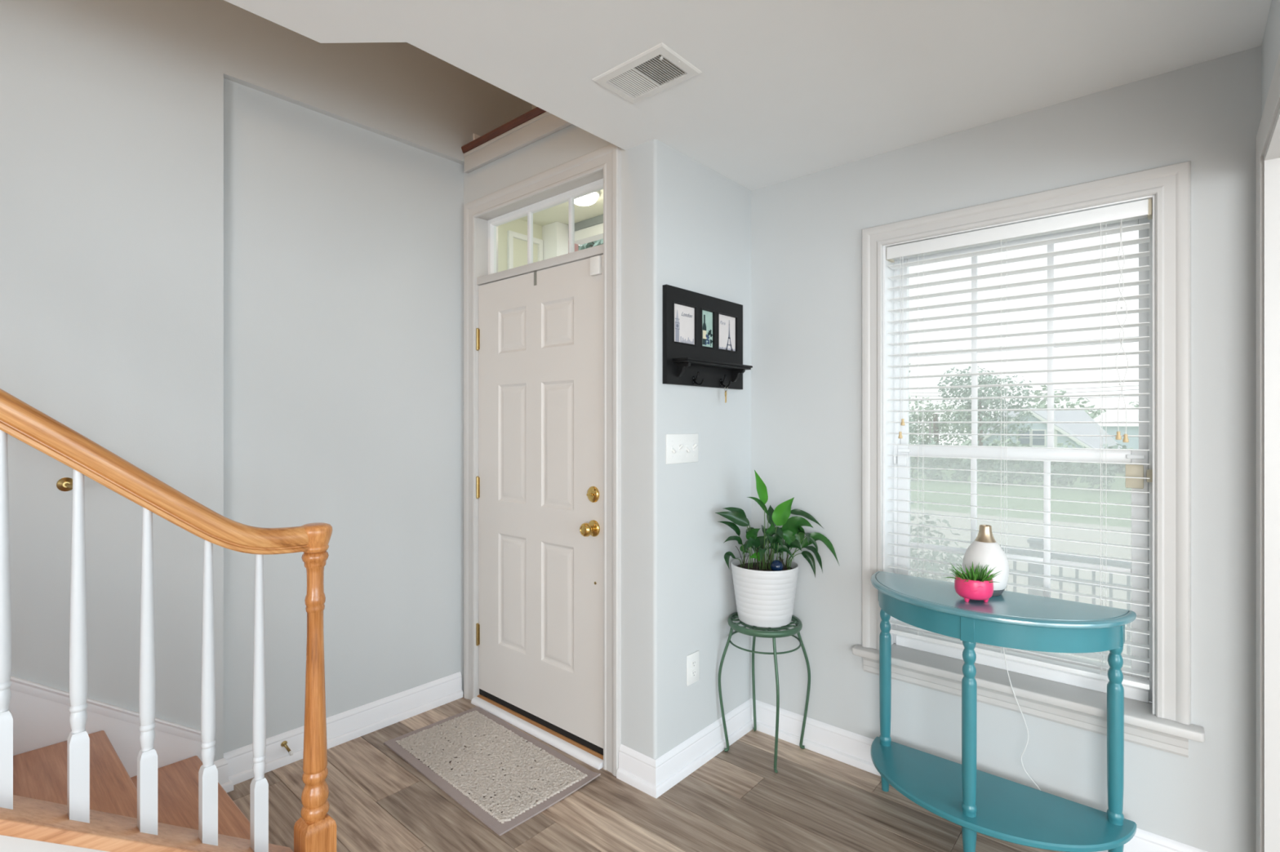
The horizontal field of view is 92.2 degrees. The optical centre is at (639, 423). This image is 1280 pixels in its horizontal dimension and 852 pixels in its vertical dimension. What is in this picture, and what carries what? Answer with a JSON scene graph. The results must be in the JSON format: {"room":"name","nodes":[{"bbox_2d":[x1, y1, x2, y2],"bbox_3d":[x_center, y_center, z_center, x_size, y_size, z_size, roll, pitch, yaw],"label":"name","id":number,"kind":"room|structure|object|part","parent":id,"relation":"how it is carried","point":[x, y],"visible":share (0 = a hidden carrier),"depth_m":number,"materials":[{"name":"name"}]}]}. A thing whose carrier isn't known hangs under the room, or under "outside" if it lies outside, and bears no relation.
{"room":"entrance hall","nodes":[
{"label":"entrance hall","id":0,"kind":"room"},
{"bbox_2d":[0,0,532,761],"bbox_3d":[-2.656,-1.222,1.189,0.173,5.200,6.300,0,0,41],"label":"wall","id":1,"kind":"structure","parent":0,"point":[231,237],"depth_m":2.37,"materials":[{"name":"paint"}]},
{"bbox_2d":[56,477,72,491],"bbox_3d":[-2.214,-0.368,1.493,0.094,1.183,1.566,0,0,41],"label":"door knob","id":2,"kind":"object","parent":1,"relation":"attached to","point":[65,484],"visible":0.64,"depth_m":1.97,"materials":[{"name":"gold metal"}]},
{"bbox_3d":[-1.798,0.163,1.976,0.075,0.087,0.065,0,0,41],"label":"bracket arm","id":3,"kind":"part","parent":2,"relation":"part of","materials":[{"name":"gold metal"}]},
{"bbox_2d":[280,741,293,755],"bbox_3d":[-1.410,1.301,2.466,0.081,0.035,0.024,0,0,41],"label":"door stop","id":4,"kind":"object","parent":1,"relation":"attached to","point":[283,744],"visible":1,"depth_m":2.47,"materials":[{"name":"gold metal"}]},
{"bbox_2d":[213,671,462,792],"bbox_3d":[-1.240,1.317,2.690,0.063,0.122,1.080,0,0,41],"label":"baseboard","id":5,"kind":"structure","parent":1,"relation":"attached to","point":[236,766],"depth_m":2.69,"materials":[{"name":"paint"}]},
{"bbox_2d":[473,133,480,140],"bbox_3d":[-0.719,-1.429,3.268,0.014,0.085,0.376,0,0,41],"label":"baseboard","id":6,"kind":"structure","parent":1,"relation":"attached to","point":[475,136],"depth_m":3.13,"materials":[{"name":"paint"}]},
{"bbox_2d":[461,106,546,153],"bbox_3d":[-0.466,-1.369,2.749,1.073,0.035,0.069,0,0,41],"label":"trim","id":7,"kind":"structure","parent":1,"relation":"attached to","point":[520,120],"depth_m":2.86,"materials":[{"name":"wood"}]},
{"bbox_2d":[463,111,572,173],"bbox_3d":[-0.472,-1.304,2.743,1.073,0.092,0.026,0,0,41],"label":"trim","id":8,"kind":"structure","parent":1,"relation":"attached to","point":[545,124],"depth_m":2.82,"materials":[{"name":"paint"}]},
{"bbox_2d":[471,694,603,769],"bbox_3d":[-0.444,1.363,2.801,0.886,0.031,0.162,0,0,41],"label":"threshold","id":9,"kind":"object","parent":1,"relation":"attached to","point":[594,759],"depth_m":2.71,"materials":[{"name":"white wood"}]},
{"bbox_2d":[475,254,603,755],"bbox_3d":[-0.482,0.332,2.771,0.895,2.028,0.106,0,0,41],"label":"door","id":10,"kind":"structure","parent":1,"relation":"in","point":[540,347],"depth_m":2.74,"materials":[{"name":"paint"}]},
{"bbox_3d":[-0.597,-0.434,2.891,0.216,0.211,0.012,0,0,41],"label":"panel","id":11,"kind":"part","parent":10,"relation":"part of","materials":[{"name":"paint"}]},
{"bbox_3d":[-0.597,0.094,2.891,0.216,0.562,0.012,0,0,41],"label":"panel","id":12,"kind":"part","parent":10,"relation":"part of","materials":[{"name":"paint"}]},
{"bbox_3d":[-0.597,0.792,2.891,0.216,0.540,0.012,0,0,41],"label":"panel","id":13,"kind":"part","parent":10,"relation":"part of","materials":[{"name":"paint"}]},
{"bbox_2d":[533,271,536,285],"bbox_3d":[-0.464,-0.652,2.779,0.017,0.064,0.022,0,0,41],"label":"hook","id":14,"kind":"object","parent":10,"relation":"hanging from","point":[535,272],"visible":0.82,"depth_m":2.77,"materials":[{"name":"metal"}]},
{"bbox_3d":[-0.357,-0.434,2.681,0.219,0.211,0.012,0,0,41],"label":"panel","id":15,"kind":"part","parent":10,"relation":"part of","materials":[{"name":"paint"}]},
{"bbox_3d":[-0.357,0.094,2.681,0.219,0.562,0.012,0,0,41],"label":"panel","id":16,"kind":"part","parent":10,"relation":"part of","materials":[{"name":"paint"}]},
{"bbox_3d":[-0.357,0.792,2.681,0.219,0.540,0.012,0,0,41],"label":"panel","id":17,"kind":"part","parent":10,"relation":"part of","materials":[{"name":"paint"}]},
{"bbox_3d":[-0.218,0.431,2.493,0.057,0.057,0.034,0,0,41],"label":"knob","id":18,"kind":"part","parent":10,"relation":"part of","materials":[{"name":"gold metal"}]},
{"bbox_2d":[590,255,601,275],"bbox_3d":[-0.171,-0.640,2.501,0.079,0.075,0.016,0,0,41],"label":"sensor","id":19,"kind":"object","parent":10,"relation":"attached to","point":[596,261],"visible":0.73,"depth_m":2.50,"materials":[{"name":"white plastic"}]},
{"bbox_2d":[463,143,621,776],"bbox_3d":[-0.439,0.138,2.804,1.062,2.480,0.151,0,0,41],"label":"door frame","id":20,"kind":"structure","parent":1,"relation":"attached to","point":[607,159],"depth_m":2.53,"materials":[{"name":"paint"}]},
{"bbox_2d":[488,178,603,275],"bbox_3d":[-0.423,-0.872,2.826,0.887,0.300,0.030,0,0,41],"label":"window frame","id":21,"kind":"structure","parent":1,"relation":"in","point":[570,196],"depth_m":2.88,"materials":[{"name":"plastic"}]},
{"bbox_2d":[497,218,542,271],"bbox_3d":[-0.828,0.222,3.728,0.150,2.912,0.670,0,0,41],"label":"wall","id":22,"kind":"structure","parent":0,"point":[520,246],"depth_m":3.71,"materials":[{"name":"beige paint"}]},
{"bbox_2d":[506,230,542,270],"bbox_3d":[-0.696,0.068,3.752,0.018,2.420,0.260,0,0,41],"label":"trim","id":23,"kind":"structure","parent":22,"relation":"attached to","point":[510,234],"depth_m":3.67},
{"bbox_2d":[574,214,603,231],"bbox_3d":[-0.002,-1.210,3.512,1.377,0.045,0.090,0,0,41],"label":"trim","id":24,"kind":"structure","parent":22,"relation":"attached to","point":[596,220],"depth_m":3.72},
{"bbox_2d":[463,124,625,746],"bbox_3d":[-0.434,0.007,2.814,1.114,2.742,0.130,0,0,41],"label":"wall","id":25,"kind":"structure","parent":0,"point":[572,142],"depth_m":2.65,"materials":[{"name":"paint"}]},
{"bbox_2d":[542,222,568,260],"bbox_3d":[-0.530,0.223,3.849,0.139,2.911,0.094,0,0,41],"label":"column","id":26,"kind":"structure","parent":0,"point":[554,235],"depth_m":3.81,"materials":[{"name":"white paint"}]},
{"bbox_2d":[519,189,603,226],"bbox_3d":[-0.246,-1.257,3.270,1.430,0.046,0.795,0,0,41],"label":"ceiling","id":27,"kind":"structure","parent":0,"point":[559,213],"depth_m":3.62,"materials":[{"name":"beige paint"}]},
{"bbox_2d":[574,191,599,206],"bbox_3d":[-0.303,-1.204,3.303,0.172,0.060,0.172,0,0,41],"label":"porch light","id":28,"kind":"object","parent":27,"relation":"attached to","point":[589,199],"visible":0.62,"depth_m":3.27,"materials":[{"name":"white glass"}]},
{"bbox_2d":[574,222,603,244],"bbox_3d":[0.057,-1.157,3.467,1.228,0.060,0.080,0,0,41],"label":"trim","id":29,"kind":"structure","parent":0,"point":[595,233],"depth_m":3.75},
{"bbox_2d":[578,239,603,250],"bbox_3d":[-0.836,-2.763,14.604,5.830,9.919,3.457,0,0,41],"label":"tree","id":30,"kind":"object","parent":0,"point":[597,242],"visible":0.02,"depth_m":13.21,"materials":[{"name":"green plant"}]},
{"bbox_2d":[226,694,1064,851],"bbox_3d":[0.021,1.418,-0.911,6.970,0.080,6.655,0,0,41],"label":"floor","id":31,"kind":"structure","parent":0,"point":[736,801],"depth_m":2.18,"materials":[{"name":"brown wood"}]},
{"bbox_2d":[0,675,293,851],"bbox_3d":[-1.840,0.605,1.256,0.969,1.547,1.868,0,0,41],"label":"staircase","id":32,"kind":"structure","parent":31,"relation":"on","point":[38,820],"depth_m":1.84,"materials":[{"name":"brown wood"}]},
{"bbox_3d":[-2.183,0.508,1.586,0.018,1.355,1.821,0,0,41],"label":"skirt moulding","id":33,"kind":"part","parent":32,"relation":"part of","materials":[{"name":"paint"}]},
{"bbox_2d":[0,388,336,851],"bbox_3d":[-1.498,0.182,1.020,0.086,2.392,1.908,0,0,41],"label":"stair railing","id":34,"kind":"object","parent":32,"relation":"attached to","point":[315,831],"visible":1,"depth_m":1.43,"materials":[{"name":"brown wood"}]},
{"bbox_3d":[-1.511,-0.333,1.006,0.058,1.362,1.871,0,0,41],"label":"handrail","id":35,"kind":"part","parent":34,"relation":"part of","materials":[{"name":"brown wood"}]},
{"bbox_3d":[-0.899,0.723,1.707,0.071,0.734,0.071,0,0,41],"label":"newel post","id":36,"kind":"part","parent":34,"relation":"part of","materials":[{"name":"brown wood"}]},
{"bbox_2d":[383,706,600,835],"bbox_3d":[-0.627,1.369,2.521,0.882,0.018,0.491,0,0,41],"label":"door mat","id":37,"kind":"object","parent":31,"relation":"on","point":[504,776],"visible":1,"depth_m":2.45,"materials":[{"name":"beige fabric"}]},
{"bbox_2d":[718,612,810,773],"bbox_3d":[0.525,1.103,2.598,0.308,0.550,0.308,0,0,41],"label":"plant stand","id":38,"kind":"object","parent":31,"relation":"on","point":[753,631],"visible":0.7,"depth_m":2.55,"materials":[{"name":"green metal"}]},
{"bbox_3d":[0.360,1.113,2.587,0.067,0.531,0.012,0,0,-4],"label":"leg","id":39,"kind":"part","parent":38,"relation":"part of","materials":[{"name":"green metal"}]},
{"bbox_3d":[0.514,1.112,2.763,0.012,0.530,0.066,0,0,-4],"label":"leg","id":40,"kind":"part","parent":38,"relation":"part of","materials":[{"name":"green metal"}]},
{"bbox_3d":[0.525,0.841,2.598,0.308,0.026,0.308,0,0,41],"label":"seat","id":41,"kind":"part","parent":38,"relation":"part of","materials":[{"name":"green metal"}]},
{"bbox_3d":[0.536,1.112,2.433,0.012,0.530,0.066,0,0,-4],"label":"leg","id":42,"kind":"part","parent":38,"relation":"part of","materials":[{"name":"green metal"}]},
{"bbox_2d":[715,470,839,627],"bbox_3d":[0.557,0.507,2.523,0.424,0.642,0.348,0,0,41],"label":"potted plant","id":43,"kind":"object","parent":38,"relation":"on","point":[764,597],"visible":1,"depth_m":2.53,"materials":[{"name":"green plant"}]},
{"bbox_3d":[0.525,0.709,2.598,0.281,0.236,0.281,0,0,41],"label":"pot","id":44,"kind":"part","parent":43,"relation":"part of","materials":[{"name":"white ceramic"}]},
{"bbox_2d":[770,560,783,571],"bbox_3d":[0.559,0.601,2.514,0.052,0.086,0.052,0,0,41],"label":"globe","id":45,"kind":"object","parent":43,"relation":"in","point":[776,565],"visible":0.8,"depth_m":2.50,"materials":[{"name":"blue glass"}]},
{"bbox_3d":[0.690,1.113,2.609,0.067,0.531,0.012,0,0,-4],"label":"leg","id":46,"kind":"part","parent":38,"relation":"part of","materials":[{"name":"green metal"}]},
{"bbox_2d":[871,571,1136,851],"bbox_3d":[1.094,0.973,1.992,0.784,0.811,0.335,0,0,41],"label":"console table","id":47,"kind":"object","parent":31,"relation":"on","point":[976,801],"visible":1,"depth_m":1.89,"materials":[{"name":"teal paint"}]},
{"bbox_3d":[0.922,0.936,2.317,0.042,0.540,0.042,0,0,41],"label":"leg","id":48,"kind":"part","parent":47,"relation":"part of","materials":[{"name":"teal paint"}]},
{"bbox_3d":[1.017,0.936,1.904,0.042,0.540,0.042,0,0,41],"label":"leg","id":49,"kind":"part","parent":47,"relation":"part of","materials":[{"name":"teal paint"}]},
{"bbox_2d":[942,561,1001,602],"bbox_3d":[1.056,0.506,1.968,0.160,0.121,0.142,0,0,9],"label":"succulent","id":50,"kind":"object","parent":47,"relation":"on","point":[977,585],"visible":1,"depth_m":1.94,"materials":[{"name":"pink ceramic"}]},
{"bbox_2d":[954,573,993,602],"bbox_3d":[1.069,0.530,1.974,0.110,0.074,0.111,0,0,41],"label":"pot","id":51,"kind":"object","parent":47,"relation":"on","point":[980,587],"depth_m":1.94,"materials":[{"name":"pink ceramic"}]},
{"bbox_2d":[962,524,1008,595],"bbox_3d":[1.157,0.455,2.064,0.136,0.224,0.136,0,0,41],"label":"diffuser","id":52,"kind":"object","parent":47,"relation":"on","point":[984,551],"visible":0.79,"depth_m":2.02,"materials":[{"name":"white ceramic"}]},
{"bbox_2d":[871,736,1136,851],"bbox_3d":[1.094,1.216,1.992,0.784,0.022,0.335,0,0,41],"label":"shelf","id":53,"kind":"object","parent":47,"relation":"attached to","point":[1007,811],"depth_m":1.94,"materials":[{"name":"teal paint"}]},
{"bbox_2d":[1003,647,1039,790],"bbox_3d":[1.325,0.973,2.030,0.272,0.814,0.023,0,0,41],"label":"power cord","id":54,"kind":"object","parent":47,"relation":"hanging from","point":[1003,647],"visible":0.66,"depth_m":2.07,"materials":[{"name":"white plastic"}]},
{"bbox_3d":[1.439,0.936,1.866,0.042,0.540,0.042,0,0,41],"label":"leg","id":55,"kind":"part","parent":47,"relation":"part of","materials":[{"name":"teal paint"}]},
{"bbox_2d":[625,139,751,759],"bbox_3d":[0.291,0.158,2.682,0.152,2.440,0.885,0,0,41],"label":"wall","id":56,"kind":"structure","parent":0,"point":[688,224],"depth_m":2.41,"materials":[{"name":"paint"}]},
{"bbox_2d":[666,433,698,464],"bbox_3d":[0.158,0.098,2.397,0.022,0.113,0.204,0,0,41],"label":"light switch","id":57,"kind":"object","parent":56,"relation":"attached to","point":[684,447],"visible":1,"depth_m":2.38,"materials":[{"name":"white plastic"}]},
{"bbox_2d":[686,650,699,686],"bbox_3d":[0.214,0.983,2.472,0.008,0.121,0.081,0,0,41],"label":"wall outlet","id":58,"kind":"object","parent":56,"relation":"attached to","point":[692,660],"visible":1,"depth_m":2.47,"materials":[{"name":"white plastic"}]},
{"bbox_2d":[691,659,696,667],"bbox_3d":[0.216,0.963,2.470,0.003,0.026,0.033,0,0,41],"label":"receptacle","id":59,"kind":"object","parent":58,"relation":"attached to","point":[693,661],"depth_m":2.47,"materials":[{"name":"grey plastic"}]},
{"bbox_2d":[691,669,696,677],"bbox_3d":[0.216,1.002,2.470,0.003,0.026,0.033,0,0,41],"label":"receptacle","id":60,"kind":"object","parent":58,"relation":"attached to","point":[693,671],"depth_m":2.47,"materials":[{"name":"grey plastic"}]},
{"bbox_2d":[662,284,752,389],"bbox_3d":[0.297,-0.335,2.504,0.091,0.373,0.540,0,0,41],"label":"key rack","id":61,"kind":"object","parent":56,"relation":"attached to","point":[703,334],"visible":1,"depth_m":2.48,"materials":[{"name":"black paint"}]},
{"bbox_2d":[674,303,694,344],"bbox_3d":[0.171,-0.386,2.409,0.002,0.146,0.139,0,0,41],"label":"print","id":62,"kind":"object","parent":61,"relation":"attached to","point":[684,313],"depth_m":2.41,"materials":[{"name":"grey paper"}]},
{"bbox_2d":[702,310,712,347],"bbox_3d":[0.273,-0.386,2.526,0.002,0.146,0.083,0,0,41],"label":"print","id":63,"kind":"object","parent":61,"relation":"attached to","point":[707,315],"depth_m":2.53},
{"bbox_2d":[672,357,752,369],"bbox_3d":[0.305,-0.238,2.498,0.071,0.016,0.466,0,0,41],"label":"shelf","id":64,"kind":"object","parent":61,"relation":"attached to","point":[691,363],"depth_m":2.45,"materials":[{"name":"black paint"}]},
{"bbox_2d":[724,386,728,403],"bbox_3d":[0.360,-0.120,2.576,0.010,0.072,0.023,0,0,23],"label":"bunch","id":65,"kind":"object","parent":61,"relation":"hanging from","point":[726,393],"visible":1,"depth_m":2.57,"materials":[{"name":"metal"}]},
{"bbox_2d":[719,314,735,351],"bbox_3d":[0.370,-0.386,2.636,0.003,0.146,0.138,0,0,41],"label":"print","id":66,"kind":"object","parent":61,"relation":"attached to","point":[726,322],"depth_m":2.64,"materials":[{"name":"grey paper"}]},
{"bbox_2d":[616,697,1208,851],"bbox_3d":[0.824,1.317,2.068,1.808,0.122,0.711,0,0,41],"label":"baseboard","id":67,"kind":"structure","parent":56,"relation":"attached to","point":[653,777],"depth_m":2.48,"materials":[{"name":"paint"}]},
{"bbox_2d":[223,0,1271,191],"bbox_3d":[0.086,-1.217,-0.968,6.797,0.310,6.655,0,0,41],"label":"ceiling","id":68,"kind":"structure","parent":0,"point":[784,90],"depth_m":1.76,"materials":[{"name":"paint"}]},
{"bbox_2d":[591,42,702,103],"bbox_3d":[0.019,-1.055,1.882,0.279,0.013,0.192,0,0,41],"label":"ceiling vent","id":69,"kind":"object","parent":68,"relation":"in","point":[658,68],"visible":1,"depth_m":1.87,"materials":[{"name":"white plastic"}]},
{"bbox_2d":[751,45,1261,851],"bbox_3d":[2.671,0.158,1.060,5.568,2.440,0.200,0,0,41],"label":"wall","id":70,"kind":"structure","parent":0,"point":[806,230],"depth_m":2.07,"materials":[{"name":"paint"}]},
{"bbox_2d":[886,199,1152,689],"bbox_3d":[1.286,0.068,2.177,0.806,1.522,0.085,0,0,41],"label":"window blind","id":71,"kind":"object","parent":70,"relation":"attached to","point":[1142,209],"visible":0.98,"depth_m":2.11,"materials":[{"name":"plastic"}]},
{"bbox_3d":[1.077,0.078,2.368,0.002,1.460,0.055,0,0,41],"label":"ladder cord","id":72,"kind":"part","parent":71,"relation":"part of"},
{"bbox_3d":[1.086,0.086,2.360,0.002,1.477,0.002,0,0,26],"label":"lift cord","id":73,"kind":"part","parent":71,"relation":"part of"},
{"bbox_3d":[1.286,0.078,2.185,0.002,1.460,0.055,0,0,41],"label":"ladder cord","id":74,"kind":"part","parent":71,"relation":"part of","materials":[{"name":"white fabric"}]},
{"bbox_3d":[1.290,0.817,2.182,0.794,0.017,0.048,0,0,41],"label":"rail","id":75,"kind":"part","parent":71,"relation":"part of","materials":[{"name":"white plastic"}]},
{"bbox_3d":[1.498,0.078,2.000,0.002,1.460,0.055,0,0,41],"label":"ladder cord","id":76,"kind":"part","parent":71,"relation":"part of","materials":[{"name":"white fabric"}]},
{"bbox_3d":[1.509,-0.309,1.940,0.020,0.670,0.021,0,0,18],"label":"pull cord","id":77,"kind":"part","parent":71,"relation":"part of","materials":[{"name":"white plastic"}]},
{"bbox_3d":[1.519,-0.305,1.934,0.017,0.678,0.023,0,0,-32],"label":"pull cord","id":78,"kind":"part","parent":71,"relation":"part of","materials":[{"name":"white fabric"}]},
{"bbox_2d":[852,160,1204,757],"bbox_3d":[1.313,0.106,2.202,1.035,1.769,0.255,0,0,41],"label":"window","id":79,"kind":"structure","parent":70,"relation":"attached to","point":[1148,387],"depth_m":2.04,"materials":[{"name":"plastic"}]},
{"bbox_2d":[893,454,906,466],"bbox_3d":[1.046,0.148,2.477,0.050,0.044,0.012,0,0,41],"label":"sensor","id":80,"kind":"object","parent":79,"relation":"attached to","point":[901,460],"visible":0.81,"depth_m":2.47,"materials":[{"name":"plastic"}]},
{"bbox_3d":[1.345,0.471,2.244,0.783,0.767,0.030,0,0,41],"label":"sash","id":81,"kind":"part","parent":79,"relation":"part of","materials":[{"name":"plastic"}]},
{"bbox_3d":[1.368,-0.278,2.271,0.783,0.807,0.030,0,0,41],"label":"sash","id":82,"kind":"part","parent":79,"relation":"part of","materials":[{"name":"plastic"}]},
{"bbox_2d":[1125,464,1152,488],"bbox_3d":[1.608,0.172,1.985,0.070,0.076,0.015,0,0,41],"label":"sensor","id":83,"kind":"object","parent":79,"relation":"attached to","point":[1131,470],"visible":0.85,"depth_m":1.98,"materials":[{"name":"beige plastic"}]},
{"bbox_2d":[910,385,1138,443],"bbox_3d":[20.488,-0.256,37.177,30.001,4.868,17.068,0,0,41],"label":"utility pole","id":84,"kind":"object","parent":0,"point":[930,424],"visible":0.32,"depth_m":41.06,"materials":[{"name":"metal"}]},
{"bbox_2d":[1261,0,1279,116],"bbox_3d":[0.494,0.158,0.203,0.122,2.440,3.955,0,0,41],"label":"wall","id":85,"kind":"structure","parent":0,"point":[1270,47],"depth_m":1.58,"materials":[{"name":"paint"}]},
{"bbox_2d":[1256,51,1279,851],"bbox_3d":[0.506,0.286,0.319,0.013,2.184,3.725,0,0,41],"label":"trim","id":86,"kind":"structure","parent":85,"relation":"attached to","point":[1272,105],"depth_m":1.66,"materials":[{"name":"paint"}]},
{"bbox_2d":[1263,106,1279,851],"bbox_3d":[0.556,0.331,0.274,0.130,2.094,3.545,0,0,41],"label":"trim","id":87,"kind":"structure","parent":85,"relation":"attached to","point":[1272,154],"depth_m":1.63,"materials":[{"name":"paint"}]},
{"label":"outside","id":88,"kind":"structure","parent":0,"visible":0},
{"bbox_2d":[910,532,1131,668],"bbox_3d":[2.280,2.088,10.220,130.000,0.180,7.400,0,0,41],"label":"front walk","id":89,"kind":"structure","parent":88,"point":[1068,572],"depth_m":8.59,"materials":[{"name":"concrete"}]},
{"bbox_2d":[1001,537,1131,666],"bbox_3d":[4.876,1.503,4.106,4.450,0.990,0.130,0,0,41],"label":"walkway railing","id":90,"kind":"object","parent":89,"relation":"on","point":[1034,543],"visible":0.27,"depth_m":5.16,"materials":[{"name":"grey paint"}]},
{"bbox_3d":[3.448,1.518,5.352,0.100,0.960,0.100,0,0,41],"label":"post","id":91,"kind":"part","parent":90,"relation":"part of","materials":[{"name":"grey paint"}]},
{"bbox_3d":[4.876,1.138,4.106,4.450,0.050,0.090,0,0,41],"label":"rail","id":92,"kind":"part","parent":90,"relation":"part of","materials":[{"name":"grey paint"}]},
{"bbox_3d":[4.876,1.323,4.106,4.450,0.040,0.050,0,0,41],"label":"rail","id":93,"kind":"part","parent":90,"relation":"part of","materials":[{"name":"grey paint"}]},
{"bbox_3d":[4.876,1.918,4.106,4.450,0.040,0.050,0,0,41],"label":"rail","id":94,"kind":"part","parent":90,"relation":"part of","materials":[{"name":"grey paint"}]},
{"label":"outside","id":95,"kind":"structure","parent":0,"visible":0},
{"bbox_2d":[910,457,1131,528],"bbox_3d":[47.639,3.978,62.216,130.000,4.800,123.600,0,0,41],"label":"lawn","id":96,"kind":"structure","parent":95,"point":[1065,494],"depth_m":17.21,"materials":[{"name":"green plant"}]},
{"bbox_2d":[909,363,919,444],"bbox_3d":[12.107,-0.826,31.022,3.480,6.231,4.767,0,0,21],"label":"tree","id":97,"kind":"object","parent":96,"relation":"on","point":[912,415],"visible":0.02,"depth_m":29.58,"materials":[{"name":"green plant"}]},
{"bbox_2d":[909,394,986,445],"bbox_3d":[16.921,0.390,35.647,6.058,4.192,2.830,0,0,41],"label":"tree","id":98,"kind":"object","parent":96,"relation":"on","point":[936,428],"visible":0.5,"depth_m":35.13,"materials":[{"name":"green plant"}]},
{"bbox_2d":[937,366,1037,445],"bbox_3d":[17.234,-0.241,31.162,4.651,5.460,3.405,0,0,41],"label":"tree","id":99,"kind":"object","parent":96,"relation":"on","point":[981,428],"visible":0.7,"depth_m":30.66,"materials":[{"name":"green plant"}]},
{"bbox_2d":[910,457,1125,491],"bbox_3d":[10.954,1.655,21.272,17.065,1.301,2.072,0,0,41],"label":"hedge","id":100,"kind":"object","parent":96,"relation":"on","point":[1060,478],"visible":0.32,"depth_m":20.19,"materials":[{"name":"green plant"}]},
{"bbox_2d":[909,437,1133,473],"bbox_3d":[13.730,1.324,25.364,15.051,1.564,2.400,0,0,41],"label":"shrubbery","id":101,"kind":"object","parent":96,"relation":"on","point":[1117,468],"visible":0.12,"depth_m":23.89,"materials":[{"name":"green plant"}]},
{"bbox_2d":[951,385,1138,440],"bbox_3d":[47.361,0.379,52.926,37.006,8.797,7.793,0,0,41],"label":"tree line","id":102,"kind":"object","parent":96,"relation":"on","point":[1042,405],"visible":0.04,"depth_m":59.74,"materials":[{"name":"green plant"}]},
{"bbox_2d":[982,407,1122,448],"bbox_3d":[24.969,2.348,38.054,7.200,6.460,9.420,0,0,41],"label":"house","id":103,"kind":"structure","parent":96,"relation":"on","point":[1040,415],"depth_m":34.79,"materials":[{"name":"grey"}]},
{"bbox_3d":[21.714,0.616,34.855,0.560,0.385,0.020,0,0,41],"label":"pane","id":104,"kind":"part","parent":103,"relation":"part of","materials":[{"name":"glass"}]},
{"bbox_3d":[21.714,1.040,34.855,0.560,0.385,0.020,0,0,41],"label":"pane","id":105,"kind":"part","parent":103,"relation":"part of","materials":[{"name":"grey glass"}]},
{"bbox_3d":[22.242,0.616,34.395,0.560,0.385,0.020,0,0,41],"label":"pane","id":106,"kind":"part","parent":103,"relation":"part of","materials":[{"name":"glass"}]},
{"bbox_3d":[22.242,1.040,34.395,0.560,0.385,0.020,0,0,41],"label":"pane","id":107,"kind":"part","parent":103,"relation":"part of","materials":[{"name":"glass"}]},
{"bbox_2d":[1093,404,1138,449],"bbox_3d":[36.562,2.253,46.400,4.900,7.250,6.800,0,0,41],"label":"house","id":108,"kind":"structure","parent":96,"relation":"on","point":[1110,415],"depth_m":44.47,"materials":[{"name":"white"}]},
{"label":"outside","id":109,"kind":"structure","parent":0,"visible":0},
{"bbox_2d":[910,508,1131,555],"bbox_3d":[5.863,2.178,14.327,130.000,0.001,3.500,0,0,41],"label":"street","id":110,"kind":"structure","parent":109,"point":[1123,539],"depth_m":12.37,"materials":[{"name":"grey asphalt"}]},
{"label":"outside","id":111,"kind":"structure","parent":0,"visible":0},
{"bbox_3d":[-1.086,1.813,6.361,130.000,0.370,2.840,0,0,41],"label":"bed","id":112,"kind":"object","parent":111,"visible":0},
{"bbox_2d":[574,244,578,251],"bbox_3d":[-0.506,0.246,4.006,0.150,2.864,0.148,0,0,41],"label":"brick pier","id":113,"kind":"structure","parent":112,"relation":"on","point":[576,246],"depth_m":4.00,"materials":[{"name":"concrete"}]},
{"bbox_2d":[910,502,964,582],"bbox_3d":[1.988,1.199,4.701,1.321,1.519,0.874,0,0,41],"label":"bush","id":114,"kind":"object","parent":112,"relation":"on","point":[935,567],"visible":0.12,"depth_m":4.42,"materials":[{"name":"green plant"}]}
]}

